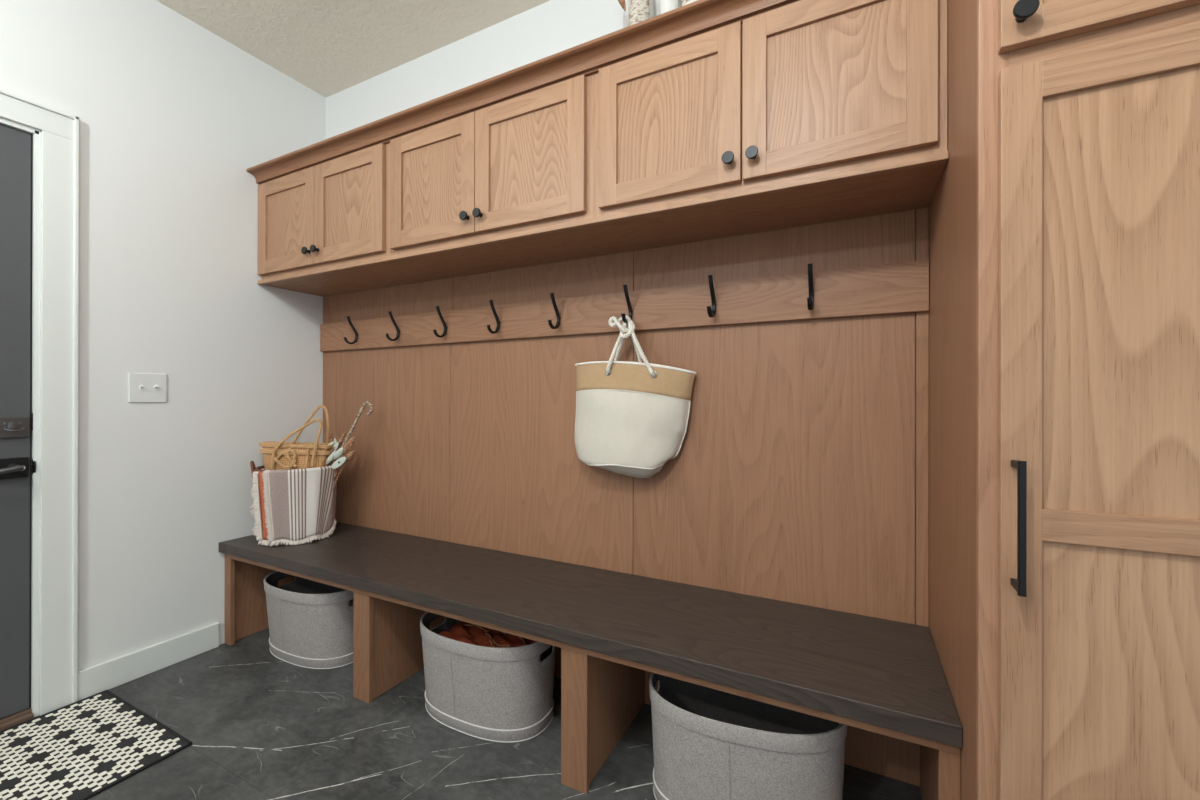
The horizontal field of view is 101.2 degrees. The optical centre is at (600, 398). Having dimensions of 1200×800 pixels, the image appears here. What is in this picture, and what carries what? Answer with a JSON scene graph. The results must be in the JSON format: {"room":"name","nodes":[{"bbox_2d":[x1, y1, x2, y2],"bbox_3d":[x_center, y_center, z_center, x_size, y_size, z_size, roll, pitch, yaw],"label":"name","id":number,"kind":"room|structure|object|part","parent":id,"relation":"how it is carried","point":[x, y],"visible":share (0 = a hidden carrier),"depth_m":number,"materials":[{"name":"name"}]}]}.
{"room":"mudroom","nodes":[
{"label":"mudroom","id":0,"kind":"room"},
{"bbox_2d":[0,0,325,670],"bbox_3d":[-2.427,-0.261,0.958,0.120,2.740,3.900,0,0,27],"label":"wall","id":1,"kind":"structure","parent":0,"point":[173,115],"depth_m":2.06,"materials":[{"name":"white paint"}]},
{"bbox_2d":[0,708,33,730],"bbox_3d":[-2.224,1.095,1.339,0.138,0.030,0.895,0,0,27],"label":"threshold","id":2,"kind":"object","parent":1,"relation":"attached to","point":[22,716],"depth_m":1.68,"materials":[{"name":"brown wood"}]},
{"bbox_2d":[0,125,35,718],"bbox_3d":[-2.176,0.076,1.322,0.116,1.999,0.896,0,0,27],"label":"door","id":3,"kind":"structure","parent":1,"relation":"in","point":[16,147],"depth_m":1.68,"materials":[{"name":"grey paint"}]},
{"bbox_3d":[-1.989,0.237,1.620,0.054,0.030,0.126,0,0,27],"label":"lever","id":4,"kind":"part","parent":3,"relation":"part of","materials":[{"name":"black metal"}]},
{"bbox_2d":[0,88,78,716],"bbox_3d":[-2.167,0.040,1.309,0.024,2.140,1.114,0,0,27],"label":"trim","id":5,"kind":"structure","parent":1,"relation":"attached to","point":[59,302],"depth_m":1.76,"materials":[{"name":"white wood"}]},
{"bbox_2d":[128,373,166,402],"bbox_3d":[-1.822,-0.042,1.991,0.019,0.119,0.123,0,0,27],"label":"light switch","id":6,"kind":"object","parent":1,"relation":"attached to","point":[142,387],"visible":1,"depth_m":1.99,"materials":[{"name":"white plastic"}]},
{"bbox_2d":[78,622,218,700],"bbox_3d":[-1.815,1.058,2.009,0.016,0.107,0.455,0,0,27],"label":"baseboard","id":7,"kind":"structure","parent":1,"relation":"attached to","point":[115,672],"depth_m":1.98,"materials":[{"name":"white paint"}]},
{"bbox_2d":[156,0,549,97],"bbox_3d":[-0.741,-1.679,0.167,4.200,0.100,4.020,0,0,27],"label":"ceiling","id":8,"kind":"structure","parent":0,"point":[329,47],"depth_m":2.16,"materials":[{"name":"white paint"}]},
{"bbox_2d":[34,628,921,799],"bbox_3d":[-0.745,1.161,0.164,4.200,0.100,4.020,0,0,27],"label":"floor","id":9,"kind":"structure","parent":0,"point":[259,725],"depth_m":1.57,"materials":[{"name":"tile"}]},
{"bbox_2d":[0,690,192,799],"bbox_3d":[-1.796,1.106,1.316,0.629,0.009,0.918,0,0,27],"label":"rug","id":10,"kind":"object","parent":9,"relation":"on","point":[81,749],"visible":1,"depth_m":1.55,"materials":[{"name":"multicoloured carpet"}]},
{"bbox_2d":[264,571,352,668],"bbox_3d":[-1.248,0.954,2.204,0.522,0.317,0.359,0,0,27],"label":"basket","id":11,"kind":"object","parent":9,"relation":"on","point":[310,622],"visible":0.59,"depth_m":2.04,"materials":[{"name":"white fabric"}]},
{"bbox_2d":[420,612,555,742],"bbox_3d":[-0.401,0.955,1.774,0.521,0.317,0.358,0,0,27],"label":"basket","id":12,"kind":"object","parent":9,"relation":"on","point":[505,695],"visible":0.77,"depth_m":1.61,"materials":[{"name":"white fabric"}]},
{"bbox_2d":[438,621,545,660],"bbox_3d":[-0.398,0.959,1.766,0.410,0.269,0.210,0,0,27],"label":"throw","id":13,"kind":"object","parent":12,"relation":"in","point":[462,631],"visible":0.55,"depth_m":1.75,"materials":[{"name":"orange fabric"}]},
{"bbox_3d":[-0.389,0.847,1.776,0.348,0.046,0.112,0,0,43],"label":"fringe trim","id":14,"kind":"part","parent":13,"relation":"part of","materials":[{"name":"orange fabric"}]},
{"bbox_2d":[218,522,962,799],"bbox_3d":[-0.386,0.882,1.819,2.732,0.464,0.503,0,0,27],"label":"bench","id":15,"kind":"object","parent":9,"relation":"on","point":[885,680],"visible":0.89,"depth_m":1.47,"materials":[{"name":"brown wood"}]},
{"bbox_3d":[-1.587,0.902,2.446,0.019,0.420,0.442,0,0,27],"label":"panel","id":16,"kind":"part","parent":15,"relation":"part of","materials":[{"name":"brown wood"}]},
{"bbox_2d":[250,458,338,544],"bbox_3d":[-1.425,0.466,2.324,0.330,0.365,0.339,0,0,27],"label":"basket","id":17,"kind":"object","parent":15,"relation":"on","point":[253,468],"visible":0.18,"depth_m":2.22,"materials":[{"name":"white fabric"}]},
{"bbox_3d":[-1.573,0.321,2.236,0.021,0.076,0.083,0,0,-30],"label":"handle","id":18,"kind":"part","parent":17,"relation":"part of","materials":[{"name":"leather"}]},
{"bbox_2d":[250,471,276,545],"bbox_3d":[-1.474,0.484,2.173,0.117,0.324,0.044,0,0,6],"label":"throw","id":19,"kind":"object","parent":17,"relation":"on","point":[260,530],"visible":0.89,"depth_m":2.17,"materials":[{"name":"fabric"}]},
{"bbox_2d":[259,405,333,469],"bbox_3d":[-1.423,0.328,2.310,0.329,0.593,0.143,0,0,2],"label":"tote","id":20,"kind":"object","parent":17,"relation":"in","point":[282,455],"visible":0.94,"depth_m":2.27,"materials":[{"name":"beige wicker"}]},
{"bbox_3d":[-1.394,0.217,2.262,0.221,0.246,0.044,0,0,-4],"label":"handle","id":21,"kind":"part","parent":20,"relation":"part of","materials":[{"name":"wicker"}]},
{"bbox_3d":[-1.380,0.153,2.355,0.221,0.244,0.056,0,0,11],"label":"handle","id":22,"kind":"part","parent":20,"relation":"part of","materials":[{"name":"wicker"}]},
{"bbox_2d":[262,465,337,546],"bbox_3d":[-1.335,0.480,2.234,0.107,0.334,0.314,0,0,38],"label":"striped throw","id":23,"kind":"object","parent":17,"relation":"on","point":[301,503],"visible":0.99,"depth_m":2.18,"materials":[{"name":"beige fabric"}]},
{"bbox_2d":[326,451,335,465],"bbox_3d":[-1.276,0.396,2.311,0.073,0.305,0.021,0,0,19],"label":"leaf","id":24,"kind":"object","parent":17,"relation":"in","point":[330,458],"visible":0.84,"depth_m":2.30,"materials":[{"name":"white plant"}]},
{"bbox_2d":[328,433,333,443],"bbox_3d":[-1.293,0.356,2.338,0.025,0.385,0.070,0,0,27],"label":"stem","id":25,"kind":"object","parent":17,"relation":"in","point":[331,435],"visible":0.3,"depth_m":2.35,"materials":[{"name":"brown plant"}]},
{"bbox_2d":[330,442,338,464],"bbox_3d":[-1.282,0.378,2.317,0.093,0.342,0.025,0,0,-23],"label":"stem","id":26,"kind":"object","parent":17,"relation":"in","point":[335,446],"visible":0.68,"depth_m":2.32,"materials":[{"name":"white plant"}]},
{"bbox_2d":[333,447,342,462],"bbox_3d":[-1.270,0.388,2.311,0.139,0.324,0.020,0,0,0],"label":"stem","id":27,"kind":"object","parent":17,"relation":"in","point":[338,453],"visible":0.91,"depth_m":2.31,"materials":[{"name":"white plant"}]},
{"bbox_2d":[332,431,345,463],"bbox_3d":[-1.254,0.351,2.340,0.089,0.396,0.027,0,0,-19],"label":"stem","id":28,"kind":"object","parent":17,"relation":"in","point":[341,439],"visible":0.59,"depth_m":2.34,"materials":[{"name":"brown plant"}]},
{"bbox_2d":[331,457,346,468],"bbox_3d":[-1.249,0.410,2.302,0.131,0.277,0.014,0,0,5],"label":"disc","id":29,"kind":"object","parent":17,"relation":"in","point":[340,461],"visible":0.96,"depth_m":2.30,"materials":[{"name":"white"}]},
{"bbox_2d":[333,451,354,490],"bbox_3d":[-1.225,0.398,2.323,0.148,0.304,0.028,0,0,9],"label":"stem","id":30,"kind":"object","parent":17,"relation":"in","point":[350,455],"visible":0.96,"depth_m":2.31,"materials":[{"name":"brown plant"}]},
{"bbox_3d":[-1.240,0.412,2.317,0.120,0.274,0.011,0,0,5],"label":"stem","id":31,"kind":"part","parent":30,"relation":"part of","materials":[{"name":"plant"}]},
{"bbox_2d":[333,436,355,480],"bbox_3d":[-1.240,0.363,2.324,0.180,0.373,0.046,0,0,0],"label":"stem","id":32,"kind":"object","parent":17,"relation":"in","point":[347,446],"visible":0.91,"depth_m":2.31,"materials":[{"name":"brown plant"}]},
{"bbox_2d":[335,401,372,460],"bbox_3d":[-1.210,0.281,2.348,0.256,0.539,0.020,0,0,0],"label":"cane","id":33,"kind":"object","parent":17,"relation":"in","point":[366,402],"visible":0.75,"depth_m":2.34,"materials":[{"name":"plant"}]},
{"bbox_3d":[0.827,0.904,1.214,0.022,0.420,0.442,0,0,27],"label":"panel","id":34,"kind":"part","parent":15,"relation":"part of","materials":[{"name":"brown wood"}]},
{"bbox_2d":[649,672,846,799],"bbox_3d":[0.394,0.956,1.359,0.516,0.317,0.358,0,0,27],"label":"basket","id":35,"kind":"object","parent":9,"relation":"on","point":[709,743],"visible":0.66,"depth_m":1.24,"materials":[{"name":"white fabric"}]},
{"bbox_2d":[929,0,1199,799],"bbox_3d":[1.040,-0.035,0.983,0.566,2.300,0.699,0,0,27],"label":"tall cabinet","id":36,"kind":"object","parent":9,"relation":"on","point":[1064,208],"visible":0.98,"depth_m":0.80,"materials":[{"name":"brown wood"}]},
{"bbox_3d":[0.816,-0.036,1.145,0.019,2.300,0.614,0,0,27],"label":"panel","id":37,"kind":"part","parent":36,"relation":"part of","materials":[{"name":"brown wood"}]},
{"bbox_3d":[0.679,0.207,0.801,0.010,0.214,0.047,0,0,27],"label":"bar pull","id":38,"kind":"part","parent":36,"relation":"part of","materials":[{"name":"black metal"}]},
{"bbox_3d":[0.693,-0.632,0.806,0.033,0.033,0.028,0,0,27],"label":"knob","id":39,"kind":"part","parent":36,"relation":"part of","materials":[{"name":"black metal"}]},
{"bbox_3d":[0.909,-0.846,0.722,0.514,0.510,0.020,0,0,27],"label":"door","id":40,"kind":"part","parent":36,"relation":"part of","materials":[{"name":"brown wood"}]},
{"bbox_3d":[0.909,-0.156,0.724,0.409,0.678,0.005,0,0,27],"label":"door panel","id":41,"kind":"part","parent":36,"relation":"part of","materials":[{"name":"brown wood"}]},
{"bbox_3d":[0.908,0.589,0.723,0.409,0.716,0.005,0,0,27],"label":"door panel","id":42,"kind":"part","parent":36,"relation":"part of","materials":[{"name":"brown wood"}]},
{"bbox_2d":[326,0,915,403],"bbox_3d":[0.224,-0.256,1.861,4.020,2.740,0.120,0,0,27],"label":"wall","id":43,"kind":"structure","parent":0,"point":[549,28],"depth_m":2.19,"materials":[{"name":"white paint"}]},
{"bbox_2d":[258,143,389,279],"bbox_3d":[-1.173,-0.818,2.298,0.891,0.515,0.372,0,0,27],"label":"upper cabinet","id":44,"kind":"object","parent":43,"relation":"attached to","point":[335,212],"visible":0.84,"depth_m":2.13,"materials":[{"name":"brown wood"}]},
{"bbox_3d":[-1.442,-0.805,2.272,0.309,0.309,0.005,0,0,27],"label":"door panel","id":45,"kind":"part","parent":44,"relation":"part of","materials":[{"name":"brown wood"}]},
{"bbox_3d":[-1.444,-0.805,2.270,0.430,0.429,0.020,0,0,27],"label":"door","id":46,"kind":"part","parent":44,"relation":"part of","materials":[{"name":"brown wood"}]},
{"bbox_3d":[-1.288,-0.646,2.164,0.033,0.033,0.028,0,0,27],"label":"knob","id":47,"kind":"part","parent":44,"relation":"part of","materials":[{"name":"black metal"}]},
{"bbox_3d":[-1.235,-0.646,2.137,0.033,0.033,0.028,0,0,27],"label":"knob","id":48,"kind":"part","parent":44,"relation":"part of","materials":[{"name":"black metal"}]},
{"bbox_3d":[-1.056,-0.805,2.075,0.311,0.309,0.005,0,0,27],"label":"door panel","id":49,"kind":"part","parent":44,"relation":"part of","materials":[{"name":"brown wood"}]},
{"bbox_3d":[-1.058,-0.805,2.073,0.432,0.429,0.020,0,0,27],"label":"door","id":50,"kind":"part","parent":44,"relation":"part of","materials":[{"name":"brown wood"}]},
{"bbox_2d":[246,0,799,184],"bbox_3d":[-0.431,-1.051,1.727,2.733,0.056,0.066,0,0,27],"label":"crown molding","id":51,"kind":"structure","parent":44,"relation":"attached to","point":[699,17],"depth_m":1.60,"materials":[{"name":"brown wood"}]},
{"bbox_2d":[390,74,593,255],"bbox_3d":[-0.366,-0.817,1.887,0.920,0.515,0.372,0,0,27],"label":"upper cabinet","id":52,"kind":"object","parent":43,"relation":"attached to","point":[526,161],"visible":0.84,"depth_m":1.71,"materials":[{"name":"brown wood"}]},
{"bbox_3d":[-0.633,-0.804,1.859,0.309,0.309,0.005,0,0,27],"label":"door panel","id":53,"kind":"part","parent":52,"relation":"part of","materials":[{"name":"brown wood"}]},
{"bbox_3d":[-0.634,-0.804,1.856,0.430,0.429,0.020,0,0,27],"label":"door","id":54,"kind":"part","parent":52,"relation":"part of","materials":[{"name":"brown wood"}]},
{"bbox_3d":[-0.479,-0.646,1.751,0.033,0.033,0.028,0,0,27],"label":"knob","id":55,"kind":"part","parent":52,"relation":"part of","materials":[{"name":"black metal"}]},
{"bbox_3d":[-0.425,-0.646,1.724,0.033,0.033,0.028,0,0,27],"label":"knob","id":56,"kind":"part","parent":52,"relation":"part of","materials":[{"name":"black metal"}]},
{"bbox_3d":[-0.242,-0.804,1.659,0.322,0.309,0.005,0,0,27],"label":"door panel","id":57,"kind":"part","parent":52,"relation":"part of","materials":[{"name":"brown wood"}]},
{"bbox_3d":[-0.243,-0.804,1.657,0.442,0.429,0.020,0,0,27],"label":"door","id":58,"kind":"part","parent":52,"relation":"part of","materials":[{"name":"brown wood"}]},
{"bbox_2d":[257,151,948,295],"bbox_3d":[-0.351,-0.554,1.884,2.732,0.018,0.325,0,0,27],"label":"cabinet underside","id":59,"kind":"object","parent":52,"relation":"attached to","point":[910,183],"visible":1,"depth_m":1.57,"materials":[{"name":"brown wood"}]},
{"bbox_2d":[323,207,928,626],"bbox_3d":[-0.274,0.079,2.036,2.731,1.270,0.018,0,0,27],"label":"panel","id":60,"kind":"object","parent":43,"relation":"attached to","point":[799,474],"visible":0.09,"depth_m":1.72,"materials":[{"name":"brown wood"}]},
{"bbox_3d":[-1.084,0.078,2.452,0.910,1.270,0.014,0,0,27],"label":"panel","id":61,"kind":"part","parent":60,"relation":"part of","materials":[{"name":"brown wood"}]},
{"bbox_3d":[-0.276,0.079,2.039,0.901,1.270,0.014,0,0,27],"label":"panel","id":62,"kind":"part","parent":60,"relation":"part of","materials":[{"name":"brown wood"}]},
{"bbox_2d":[320,259,928,351],"bbox_3d":[-0.279,-0.322,2.020,2.724,0.145,0.016,0,0,27],"label":"hook rail","id":63,"kind":"object","parent":60,"relation":"attached to","point":[902,287],"visible":1,"depth_m":1.73,"materials":[{"name":"brown wood"}]},
{"bbox_2d":[343,316,358,343],"bbox_3d":[-1.244,-0.339,2.463,0.015,0.139,0.076,0,0,27],"label":"coat hook","id":64,"kind":"object","parent":63,"relation":"attached to","point":[348,317],"visible":1,"depth_m":2.46,"materials":[{"name":"black metal"}]},
{"bbox_2d":[386,311,399,340],"bbox_3d":[-0.978,-0.339,2.327,0.015,0.139,0.076,0,0,27],"label":"coat hook","id":65,"kind":"object","parent":63,"relation":"attached to","point":[389,312],"visible":1,"depth_m":2.33,"materials":[{"name":"black metal"}]},
{"bbox_2d":[433,306,447,337],"bbox_3d":[-0.710,-0.339,2.190,0.015,0.139,0.076,0,0,27],"label":"coat hook","id":66,"kind":"object","parent":63,"relation":"attached to","point":[437,307],"visible":1,"depth_m":2.19,"materials":[{"name":"black metal"}]},
{"bbox_2d":[487,300,500,333],"bbox_3d":[-0.444,-0.339,2.054,0.015,0.139,0.076,0,0,27],"label":"coat hook","id":67,"kind":"object","parent":63,"relation":"attached to","point":[491,301],"visible":1,"depth_m":2.05,"materials":[{"name":"black metal"}]},
{"bbox_2d":[548,293,560,328],"bbox_3d":[-0.178,-0.338,1.918,0.015,0.139,0.076,0,0,27],"label":"coat hook","id":68,"kind":"object","parent":63,"relation":"attached to","point":[556,326],"visible":1,"depth_m":1.92,"materials":[{"name":"black metal"}]},
{"bbox_2d":[621,284,632,323],"bbox_3d":[0.097,-0.338,1.778,0.015,0.139,0.076,0,0,27],"label":"coat hook","id":69,"kind":"object","parent":63,"relation":"attached to","point":[630,310],"visible":0.9,"depth_m":1.77,"materials":[{"name":"black metal"}]},
{"bbox_2d":[575,316,695,477],"bbox_3d":[0.096,-0.005,1.763,0.480,0.584,0.100,0,0,27],"label":"tote","id":70,"kind":"object","parent":69,"relation":"hanging from","point":[631,419],"visible":0.98,"depth_m":1.72,"materials":[{"name":"white fabric"}]},
{"bbox_3d":[0.096,-0.196,1.796,0.123,0.197,0.036,0,0,27],"label":"rope handle","id":71,"kind":"part","parent":70,"relation":"part of","materials":[{"name":"beige fabric"}]},
{"bbox_3d":[0.110,-0.183,1.744,0.185,0.228,0.057,0,0,27],"label":"rope handle","id":72,"kind":"part","parent":70,"relation":"part of","materials":[{"name":"beige fabric"}]},
{"bbox_3d":[0.078,0.248,1.771,0.342,0.078,0.092,0,0,27],"label":"panel","id":73,"kind":"part","parent":70,"relation":"part of","materials":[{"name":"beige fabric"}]},
{"bbox_2d":[707,275,716,317],"bbox_3d":[0.370,-0.338,1.638,0.015,0.139,0.076,0,0,27],"label":"coat hook","id":74,"kind":"object","parent":63,"relation":"attached to","point":[711,313],"visible":1,"depth_m":1.64,"materials":[{"name":"black metal"}]},
{"bbox_2d":[807,263,813,309],"bbox_3d":[0.640,-0.338,1.500,0.015,0.139,0.076,0,0,27],"label":"coat hook","id":75,"kind":"object","parent":63,"relation":"attached to","point":[810,301],"visible":1,"depth_m":1.49,"materials":[{"name":"black metal"}]},
{"bbox_3d":[0.520,0.080,1.633,0.884,1.270,0.014,0,0,27],"label":"panel","id":76,"kind":"part","parent":60,"relation":"part of","materials":[{"name":"brown wood"}]},
{"bbox_2d":[594,0,947,216],"bbox_3d":[0.453,-0.816,1.468,0.920,0.515,0.372,0,0,27],"label":"upper cabinet","id":77,"kind":"object","parent":43,"relation":"attached to","point":[801,89],"visible":0.9,"depth_m":1.29,"materials":[{"name":"brown wood"}]},
{"bbox_2d":[618,0,625,11],"bbox_3d":[0.099,-1.284,1.708,0.088,0.411,0.032,0,0,-14],"label":"dried leaf","id":78,"kind":"object","parent":77,"relation":"on","point":[621,2],"visible":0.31,"depth_m":1.69,"materials":[{"name":"brown plant"}]},
{"bbox_2d":[628,0,649,25],"bbox_3d":[0.132,-1.290,1.674,0.082,0.424,0.069,0,0,27],"label":"birch log","id":79,"kind":"object","parent":77,"relation":"on","point":[638,10],"visible":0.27,"depth_m":1.64,"materials":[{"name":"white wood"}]},
{"bbox_3d":[0.192,-0.804,1.438,0.311,0.309,0.005,0,0,27],"label":"door panel","id":80,"kind":"part","parent":77,"relation":"part of","materials":[{"name":"brown wood"}]},
{"bbox_2d":[659,0,678,13],"bbox_3d":[0.226,-1.280,1.630,0.059,0.404,0.079,0,0,-41],"label":"birch log","id":81,"kind":"object","parent":77,"relation":"on","point":[665,6],"visible":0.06,"depth_m":1.60,"materials":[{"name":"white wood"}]},
{"bbox_3d":[0.191,-0.804,1.435,0.432,0.429,0.020,0,0,27],"label":"door","id":82,"kind":"part","parent":77,"relation":"part of","materials":[{"name":"brown wood"}]},
{"bbox_2d":[682,0,697,5],"bbox_3d":[0.306,-1.280,1.585,0.093,0.404,0.076,0,0,27],"label":"birch log","id":83,"kind":"object","parent":77,"relation":"on","point":[684,2],"visible":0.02,"depth_m":1.56,"materials":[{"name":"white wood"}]},
{"bbox_3d":[0.347,-0.645,1.329,0.033,0.033,0.028,0,0,27],"label":"knob","id":84,"kind":"part","parent":77,"relation":"part of","materials":[{"name":"black metal"}]},
{"bbox_3d":[0.402,-0.645,1.301,0.033,0.033,0.028,0,0,27],"label":"knob","id":85,"kind":"part","parent":77,"relation":"part of","materials":[{"name":"black metal"}]},
{"bbox_3d":[0.584,-0.803,1.237,0.319,0.309,0.005,0,0,27],"label":"door panel","id":86,"kind":"part","parent":77,"relation":"part of","materials":[{"name":"brown wood"}]},
{"bbox_3d":[0.583,-0.803,1.235,0.438,0.429,0.020,0,0,27],"label":"door","id":87,"kind":"part","parent":77,"relation":"part of","materials":[{"name":"brown wood"}]}
]}

